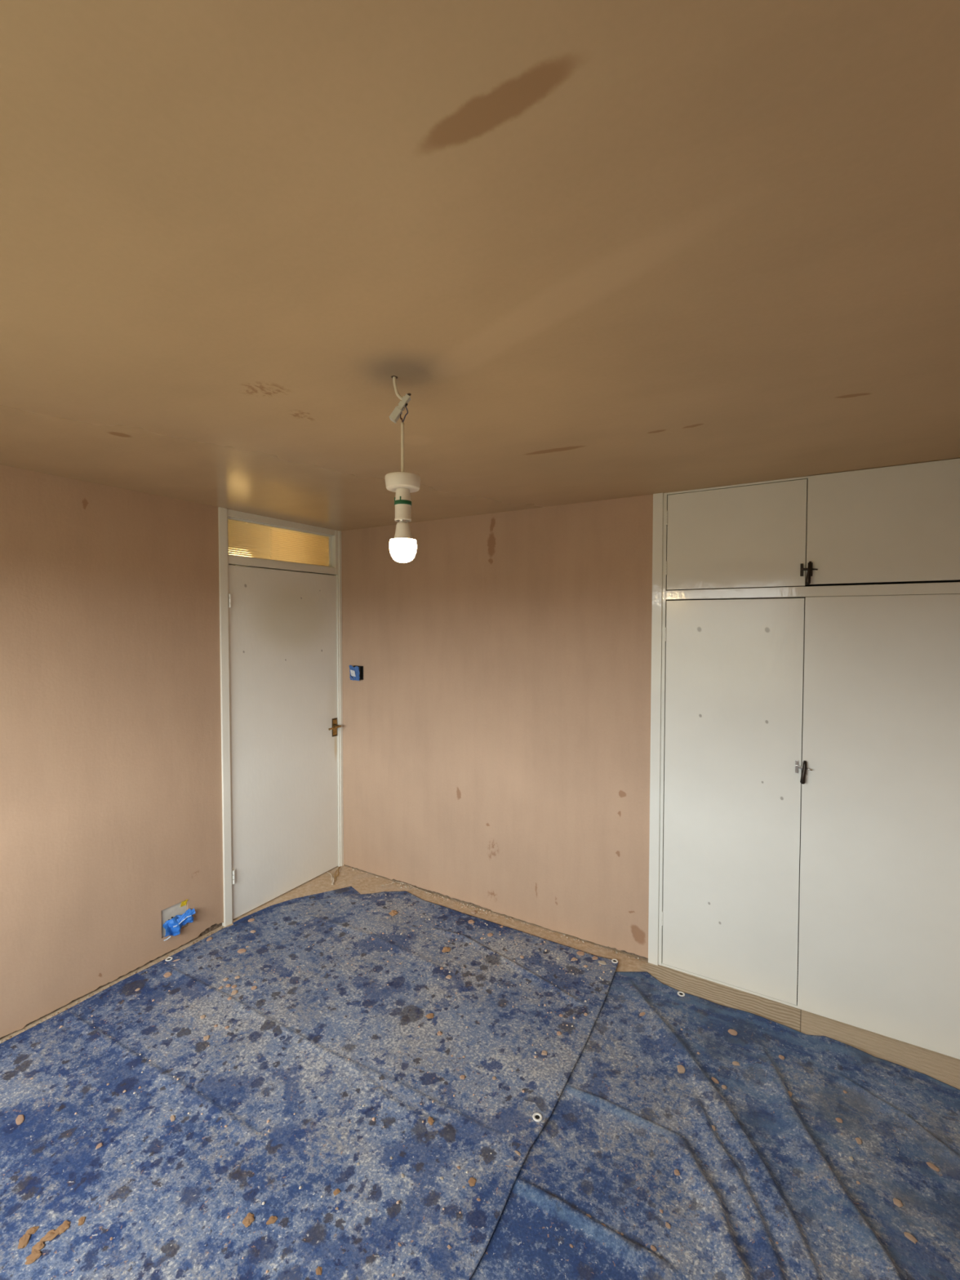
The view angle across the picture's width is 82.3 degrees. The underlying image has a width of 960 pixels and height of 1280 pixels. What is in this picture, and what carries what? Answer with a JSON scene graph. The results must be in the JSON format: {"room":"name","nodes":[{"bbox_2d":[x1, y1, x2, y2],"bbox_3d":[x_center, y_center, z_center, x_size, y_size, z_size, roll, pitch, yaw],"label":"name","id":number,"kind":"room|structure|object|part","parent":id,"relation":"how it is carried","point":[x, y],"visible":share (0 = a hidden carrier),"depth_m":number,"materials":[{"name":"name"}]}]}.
{"room":"empty bedroom","nodes":[
{"label":"empty bedroom","id":0,"kind":"room"},
{"bbox_2d":[0,464,223,1039],"bbox_3d":[-2.140,0.470,1.943,0.100,2.320,2.595,1,2,31],"label":"wall","id":1,"kind":"structure","parent":0,"point":[111,768],"depth_m":2.51,"materials":[{"name":"paint"}]},
{"bbox_2d":[161,899,195,941],"bbox_3d":[-1.549,1.436,2.819,0.067,0.157,0.147,1,2,31],"label":"box","id":2,"kind":"object","parent":1,"relation":"attached to","point":[174,917],"visible":1,"depth_m":2.81,"materials":[{"name":"blue plastic"}]},
{"bbox_2d":[217,506,343,926],"bbox_3d":[-1.211,0.425,3.425,0.157,2.320,0.906,1,2,31],"label":"door","id":3,"kind":"structure","parent":1,"relation":"in","point":[281,622],"depth_m":3.36,"materials":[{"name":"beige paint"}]},
{"bbox_2d":[227,516,332,567],"bbox_3d":[-1.228,-0.590,3.409,0.030,0.217,0.800,1,2,31],"label":"window","id":4,"kind":"structure","parent":3,"relation":"attached to","point":[246,539],"depth_m":3.38,"materials":[{"name":"clear glass"}]},
{"bbox_3d":[-0.994,0.597,3.756,0.004,0.124,0.044,1,2,31],"label":"handle","id":5,"kind":"part","parent":3,"relation":"part of","materials":[{"name":"gold metal"}]},
{"bbox_3d":[-0.974,0.589,3.690,0.021,0.020,0.105,1,2,31],"label":"lever","id":6,"kind":"part","parent":3,"relation":"part of","materials":[{"name":"gold metal"}]},
{"bbox_3d":[-0.992,0.597,3.754,0.004,0.104,0.034,1,2,31],"label":"plate","id":7,"kind":"part","parent":3,"relation":"part of","materials":[{"name":"gold metal"}]},
{"bbox_2d":[0,0,959,531],"bbox_3d":[-0.606,-0.754,2.431,4.980,0.100,5.320,1,2,31],"label":"ceiling","id":8,"kind":"structure","parent":0,"point":[597,250],"depth_m":0.90,"materials":[{"name":"paint"}]},
{"bbox_2d":[384,376,420,562],"bbox_3d":[-0.197,-0.445,1.403,0.091,0.493,0.091,1,2,31],"label":"pendant light","id":9,"kind":"object","parent":8,"relation":"hanging from","point":[402,548],"visible":0.98,"depth_m":1.39,"materials":[{"name":"plastic"}]},
{"bbox_2d":[389,537,416,562],"bbox_3d":[-0.197,-0.228,1.410,0.069,0.057,0.069,1,2,31],"label":"diffuser","id":10,"kind":"object","parent":9,"relation":"attached to","point":[402,549],"depth_m":1.38,"materials":[{"name":"white plastic"}]},
{"bbox_3d":[-0.197,-0.279,1.408,0.066,0.046,0.066,1,2,31],"label":"bulb","id":11,"kind":"part","parent":9,"relation":"part of","materials":[{"name":"white plastic"}]},
{"bbox_2d":[0,864,959,1089],"bbox_3d":[-0.608,1.664,2.506,4.980,0.100,5.320,1,2,31],"label":"floor","id":12,"kind":"structure","parent":0,"point":[945,1068],"depth_m":2.55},
{"bbox_2d":[0,926,225,1043],"bbox_3d":[-1.853,1.617,2.329,0.035,0.004,1.692,1,2,31],"label":"rubble","id":13,"kind":"object","parent":12,"relation":"on","point":[135,972],"visible":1,"depth_m":2.49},
{"bbox_2d":[232,886,360,924],"bbox_3d":[-1.039,1.592,3.219,0.743,0.002,0.360,-1,2,-27],"label":"sheet","id":14,"kind":"object","parent":12,"relation":"on","point":[349,891],"visible":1,"depth_m":3.38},
{"bbox_2d":[0,890,618,1279],"bbox_3d":[-0.941,1.622,1.857,2.036,0.014,3.228,1,2,31],"label":"sheet","id":15,"kind":"object","parent":12,"relation":"on","point":[165,1212],"visible":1,"depth_m":1.95,"materials":[{"name":"blue plastic"}]},
{"bbox_2d":[15,1114,23,1124],"bbox_3d":[-1.559,1.624,1.861,0.022,0.006,0.046,-1,2,-41],"label":"chip","id":16,"kind":"object","parent":15,"relation":"on","point":[20,1119],"visible":1,"depth_m":1.86,"materials":[{"name":"ceramic"}]},
{"bbox_2d":[17,1234,31,1248],"bbox_3d":[-1.242,1.636,1.495,0.025,0.008,0.043,-1,2,-28],"label":"chip","id":17,"kind":"object","parent":15,"relation":"on","point":[24,1241],"visible":1,"depth_m":1.49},
{"bbox_2d":[25,1226,39,1234],"bbox_3d":[-1.242,1.635,1.522,0.028,0.007,0.021,0,2,-16],"label":"chip","id":18,"kind":"object","parent":15,"relation":"on","point":[32,1230],"visible":1,"depth_m":1.52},
{"bbox_2d":[24,1250,41,1264],"bbox_3d":[-1.185,1.637,1.457,0.035,0.007,0.030,-1,2,-28],"label":"chip","id":19,"kind":"object","parent":15,"relation":"on","point":[35,1255],"visible":1,"depth_m":1.46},
{"bbox_2d":[31,1240,44,1253],"bbox_3d":[-1.192,1.636,1.482,0.029,0.008,0.027,-1,2,-28],"label":"chip","id":20,"kind":"object","parent":15,"relation":"on","point":[38,1246],"visible":1,"depth_m":1.48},
{"bbox_2d":[40,1229,58,1242],"bbox_3d":[-1.181,1.634,1.508,0.043,0.011,0.029,-1,2,-28],"label":"chip","id":21,"kind":"object","parent":15,"relation":"on","point":[51,1234],"visible":1,"depth_m":1.50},
{"bbox_2d":[56,1220,71,1235],"bbox_3d":[-1.159,1.635,1.531,0.029,0.008,0.034,1,2,22],"label":"chip","id":22,"kind":"object","parent":15,"relation":"on","point":[62,1228],"visible":1,"depth_m":1.53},
{"bbox_2d":[78,1216,85,1226],"bbox_3d":[-1.122,1.636,1.547,0.016,0.005,0.029,-1,2,-28],"label":"chip","id":23,"kind":"object","parent":15,"relation":"on","point":[81,1221],"visible":1,"depth_m":1.54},
{"bbox_2d":[95,1142,102,1148],"bbox_3d":[-1.226,1.629,1.769,0.016,0.005,0.018,1,2,32],"label":"chip","id":24,"kind":"object","parent":15,"relation":"on","point":[100,1144],"visible":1,"depth_m":1.77,"materials":[{"name":"ceramic"}]},
{"bbox_2d":[163,972,171,977],"bbox_3d":[-1.495,1.600,2.627,0.041,0.006,0.031,1,2,36],"label":"chip","id":25,"kind":"object","parent":15,"relation":"on","point":[166,975],"visible":1,"depth_m":2.62,"materials":[{"name":"ceramic"}]},
{"bbox_2d":[170,1115,175,1121],"bbox_3d":[-1.045,1.625,1.867,0.014,0.005,0.026,-1,2,-32],"label":"chip","id":26,"kind":"object","parent":15,"relation":"on","point":[172,1117],"visible":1,"depth_m":1.86,"materials":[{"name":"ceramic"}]},
{"bbox_2d":[203,1035,209,1040],"bbox_3d":[-1.109,1.613,2.228,0.023,0.006,0.026,-1,2,-28],"label":"chip","id":27,"kind":"object","parent":15,"relation":"on","point":[205,1037],"visible":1,"depth_m":2.22,"materials":[{"name":"ceramic"}]},
{"bbox_2d":[231,990,237,995],"bbox_3d":[-1.118,1.605,2.502,0.026,0.006,0.032,0,2,-5],"label":"chip","id":28,"kind":"object","parent":15,"relation":"on","point":[234,992],"visible":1,"depth_m":2.50,"materials":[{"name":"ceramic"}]},
{"bbox_2d":[237,948,246,953],"bbox_3d":[-1.223,1.595,2.819,0.045,0.006,0.036,1,2,23],"label":"chip","id":29,"kind":"object","parent":15,"relation":"on","point":[241,950],"visible":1,"depth_m":2.82,"materials":[{"name":"ceramic"}]},
{"bbox_2d":[242,1212,254,1227],"bbox_3d":[-0.652,1.635,1.550,0.030,0.008,0.034,1,2,22],"label":"chip","id":30,"kind":"object","parent":15,"relation":"on","point":[249,1219],"visible":1,"depth_m":1.54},
{"bbox_2d":[266,1215,277,1224],"bbox_3d":[-0.587,1.635,1.549,0.030,0.008,0.021,-1,2,-28],"label":"chip","id":31,"kind":"object","parent":15,"relation":"on","point":[272,1220],"visible":1,"depth_m":1.55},
{"bbox_2d":[315,1266,321,1275],"bbox_3d":[-0.419,1.639,1.428,0.016,0.004,0.021,0,2,-10],"label":"chip","id":32,"kind":"object","parent":15,"relation":"on","point":[318,1270],"visible":1,"depth_m":1.43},
{"bbox_2d":[57,887,612,1276],"bbox_3d":[-0.602,1.602,2.441,1.944,0.013,1.780,1,2,31],"label":"crumbs","id":33,"kind":"object","parent":15,"relation":"on","point":[545,950],"visible":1,"depth_m":2.47,"materials":[{"name":"ceramic"}]},
{"bbox_2d":[333,1188,340,1195],"bbox_3d":[-0.424,1.633,1.627,0.020,0.005,0.016,-1,2,-28],"label":"chip","id":34,"kind":"object","parent":15,"relation":"on","point":[336,1191],"visible":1,"depth_m":1.62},
{"bbox_2d":[388,910,397,915],"bbox_3d":[-0.501,1.580,3.185,0.047,0.013,0.055,1,2,24],"label":"chip","id":35,"kind":"object","parent":15,"relation":"on","point":[393,913],"visible":1,"depth_m":3.17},
{"bbox_2d":[425,1013,433,1018],"bbox_3d":[-0.215,1.609,2.352,0.034,0.010,0.032,-1,2,-28],"label":"chip","id":36,"kind":"object","parent":15,"relation":"on","point":[430,1015],"visible":1,"depth_m":2.35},
{"bbox_2d":[427,1116,434,1125],"bbox_3d":[-0.166,1.622,1.853,0.023,0.005,0.028,1,2,14],"label":"chip","id":37,"kind":"object","parent":15,"relation":"on","point":[430,1121],"visible":1,"depth_m":1.85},
{"bbox_2d":[441,946,450,952],"bbox_3d":[-0.175,1.591,2.830,0.047,0.016,0.043,-1,2,-28],"label":"chip","id":38,"kind":"object","parent":15,"relation":"on","point":[445,949],"visible":1,"depth_m":2.82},
{"bbox_2d":[467,1177,475,1186],"bbox_3d":[-0.024,1.626,1.649,0.024,0.006,0.026,-1,2,-28],"label":"chip","id":39,"kind":"object","parent":15,"relation":"on","point":[472,1181],"visible":1,"depth_m":1.65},
{"bbox_2d":[541,1050,546,1055],"bbox_3d":[0.252,1.612,2.146,0.022,0.006,0.022,1,2,20],"label":"chip","id":40,"kind":"object","parent":15,"relation":"on","point":[544,1052],"visible":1,"depth_m":2.14,"materials":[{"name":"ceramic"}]},
{"bbox_2d":[576,951,584,955],"bbox_3d":[0.512,1.597,2.800,0.040,0.006,0.033,0,2,11],"label":"chip","id":41,"kind":"object","parent":15,"relation":"on","point":[579,953],"visible":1,"depth_m":2.80,"materials":[{"name":"ceramic"}]},
{"bbox_2d":[598,960,606,964],"bbox_3d":[0.603,1.594,2.713,0.040,0.006,0.031,0,2,6],"label":"chip","id":42,"kind":"object","parent":15,"relation":"on","point":[602,962],"visible":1,"depth_m":2.71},
{"bbox_2d":[326,871,334,884],"bbox_3d":[-0.978,1.566,3.622,0.037,0.018,0.188,-1,2,-25],"label":"scrap","id":43,"kind":"object","parent":12,"relation":"on","point":[332,877],"visible":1,"depth_m":3.61,"materials":[{"name":"beige paper"}]},
{"bbox_2d":[334,866,340,880],"bbox_3d":[-0.960,1.565,3.690,0.030,0.017,0.196,0,2,-8],"label":"scrap","id":44,"kind":"object","parent":12,"relation":"on","point":[340,866],"visible":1,"depth_m":3.69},
{"bbox_2d":[381,881,431,893],"bbox_3d":[-0.460,1.569,3.497,0.352,0.022,0.062,1,2,18],"label":"scrap","id":45,"kind":"object","parent":12,"relation":"on","point":[395,882],"visible":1,"depth_m":3.52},
{"bbox_2d":[348,867,642,960],"bbox_3d":[-0.051,1.589,3.263,2.007,0.004,0.056,1,2,31],"label":"rubble","id":46,"kind":"object","parent":12,"relation":"on","point":[447,899],"visible":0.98,"depth_m":3.27,"materials":[{"name":"paint"}]},
{"bbox_2d":[469,971,959,1279],"bbox_3d":[0.424,1.645,1.020,1.423,0.027,3.207,1,2,31],"label":"sheet","id":47,"kind":"object","parent":12,"relation":"on","point":[775,1166],"visible":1,"depth_m":1.73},
{"bbox_2d":[650,1244,656,1251],"bbox_3d":[0.468,1.640,1.481,0.011,0.004,0.017,-2,2,-44],"label":"chip","id":48,"kind":"object","parent":47,"relation":"on","point":[653,1248],"visible":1,"depth_m":1.48,"materials":[{"name":"ceramic"}]},
{"bbox_2d":[665,1222,671,1229],"bbox_3d":[0.526,1.638,1.537,0.016,0.004,0.013,1,2,31],"label":"chip","id":49,"kind":"object","parent":47,"relation":"on","point":[667,1224],"visible":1,"depth_m":1.53,"materials":[{"name":"ceramic"}]},
{"bbox_2d":[674,1168,679,1175],"bbox_3d":[0.602,1.630,1.681,0.017,0.006,0.019,-1,2,-28],"label":"chip","id":50,"kind":"object","parent":47,"relation":"on","point":[677,1172],"visible":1,"depth_m":1.68,"materials":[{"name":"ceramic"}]},
{"bbox_2d":[676,1064,684,1073],"bbox_3d":[0.758,1.615,2.068,0.030,0.006,0.041,0,2,13],"label":"chip","id":51,"kind":"object","parent":47,"relation":"on","point":[681,1069],"visible":1,"depth_m":2.06,"materials":[{"name":"ceramic"}]},
{"bbox_2d":[711,1076,719,1084],"bbox_3d":[0.867,1.623,2.025,0.016,0.006,0.031,-1,2,-28],"label":"chip","id":52,"kind":"object","parent":47,"relation":"on","point":[713,1079],"visible":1,"depth_m":2.02,"materials":[{"name":"ceramic"}]},
{"bbox_2d":[728,1028,737,1035],"bbox_3d":[1.041,1.615,2.262,0.036,0.006,0.030,1,2,32],"label":"chip","id":53,"kind":"object","parent":47,"relation":"on","point":[731,1032],"visible":1,"depth_m":2.26,"materials":[{"name":"ceramic"}]},
{"bbox_2d":[732,1061,739,1065],"bbox_3d":[0.979,1.620,2.103,0.026,0.006,0.017,1,2,14],"label":"chip","id":54,"kind":"object","parent":47,"relation":"on","point":[734,1063],"visible":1,"depth_m":2.10,"materials":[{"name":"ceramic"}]},
{"bbox_2d":[778,1054,784,1059],"bbox_3d":[1.171,1.619,2.132,0.021,0.006,0.018,1,2,23],"label":"chip","id":55,"kind":"object","parent":47,"relation":"on","point":[780,1056],"visible":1,"depth_m":2.13,"materials":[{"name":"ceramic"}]},
{"bbox_2d":[835,1117,842,1123],"bbox_3d":[1.217,1.628,1.863,0.020,0.006,0.015,1,2,21],"label":"chip","id":56,"kind":"object","parent":47,"relation":"on","point":[839,1120],"visible":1,"depth_m":1.86,"materials":[{"name":"ceramic"}]},
{"bbox_2d":[855,1137,861,1144],"bbox_3d":[1.234,1.630,1.789,0.016,0.005,0.024,0,2,13],"label":"chip","id":57,"kind":"object","parent":47,"relation":"on","point":[858,1140],"visible":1,"depth_m":1.79,"materials":[{"name":"ceramic"}]},
{"bbox_2d":[893,1198,902,1207],"bbox_3d":[1.216,1.637,1.598,0.024,0.006,0.022,2,2,42],"label":"chip","id":58,"kind":"object","parent":47,"relation":"on","point":[896,1202],"visible":1,"depth_m":1.59,"materials":[{"name":"ceramic"}]},
{"bbox_2d":[903,1231,917,1244],"bbox_3d":[1.183,1.640,1.509,0.017,0.006,0.029,-1,2,-31],"label":"chip","id":59,"kind":"object","parent":47,"relation":"on","point":[908,1236],"visible":1,"depth_m":1.51,"materials":[{"name":"ceramic"}]},
{"bbox_2d":[926,1162,939,1171],"bbox_3d":[1.405,1.633,1.704,0.017,0.006,0.033,-1,2,-33],"label":"chip","id":60,"kind":"object","parent":47,"relation":"on","point":[931,1166],"visible":1,"depth_m":1.70,"materials":[{"name":"ceramic"}]},
{"bbox_2d":[648,457,959,1059],"bbox_3d":[1.534,0.453,2.623,1.272,2.320,0.641,1,2,31],"label":"wardrobe","id":61,"kind":"object","parent":12,"relation":"on","point":[805,764],"visible":1,"depth_m":2.35,"materials":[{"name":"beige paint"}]},
{"bbox_3d":[1.152,0.708,2.543,0.575,1.787,0.020,1,2,31],"label":"door","id":62,"kind":"part","parent":61,"relation":"part of","materials":[{"name":"beige paint"}]},
{"bbox_3d":[1.153,-0.465,2.506,0.576,0.454,0.020,1,2,31],"label":"door","id":63,"kind":"part","parent":61,"relation":"part of","materials":[{"name":"beige paint"}]},
{"bbox_3d":[1.388,0.568,2.356,0.029,0.099,0.019,0,2,-14],"label":"drop lever","id":64,"kind":"part","parent":61,"relation":"part of","materials":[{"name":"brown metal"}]},
{"bbox_3d":[1.393,-0.284,2.327,0.029,0.099,0.019,0,2,-14],"label":"drop lever","id":65,"kind":"part","parent":61,"relation":"part of","materials":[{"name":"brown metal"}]},
{"bbox_3d":[1.646,0.717,2.239,0.580,1.793,0.020,1,2,31],"label":"door","id":66,"kind":"part","parent":61,"relation":"part of","materials":[{"name":"beige paint"}]},
{"bbox_3d":[1.648,-0.463,2.202,0.579,0.460,0.020,1,2,31],"label":"door","id":67,"kind":"part","parent":61,"relation":"part of","materials":[{"name":"beige paint"}]},
{"bbox_2d":[341,494,653,959],"bbox_3d":[-0.031,0.430,3.300,2.106,2.320,0.100,1,2,31],"label":"wall","id":68,"kind":"structure","parent":0,"point":[496,726],"depth_m":3.12,"materials":[{"name":"paint"}]},
{"bbox_2d":[349,665,363,680],"bbox_3d":[-0.835,0.221,3.709,0.106,0.103,0.051,1,2,31],"label":"light switch","id":69,"kind":"object","parent":68,"relation":"attached to","point":[356,672],"visible":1,"depth_m":3.69,"materials":[{"name":"blue plastic"}]}
]}

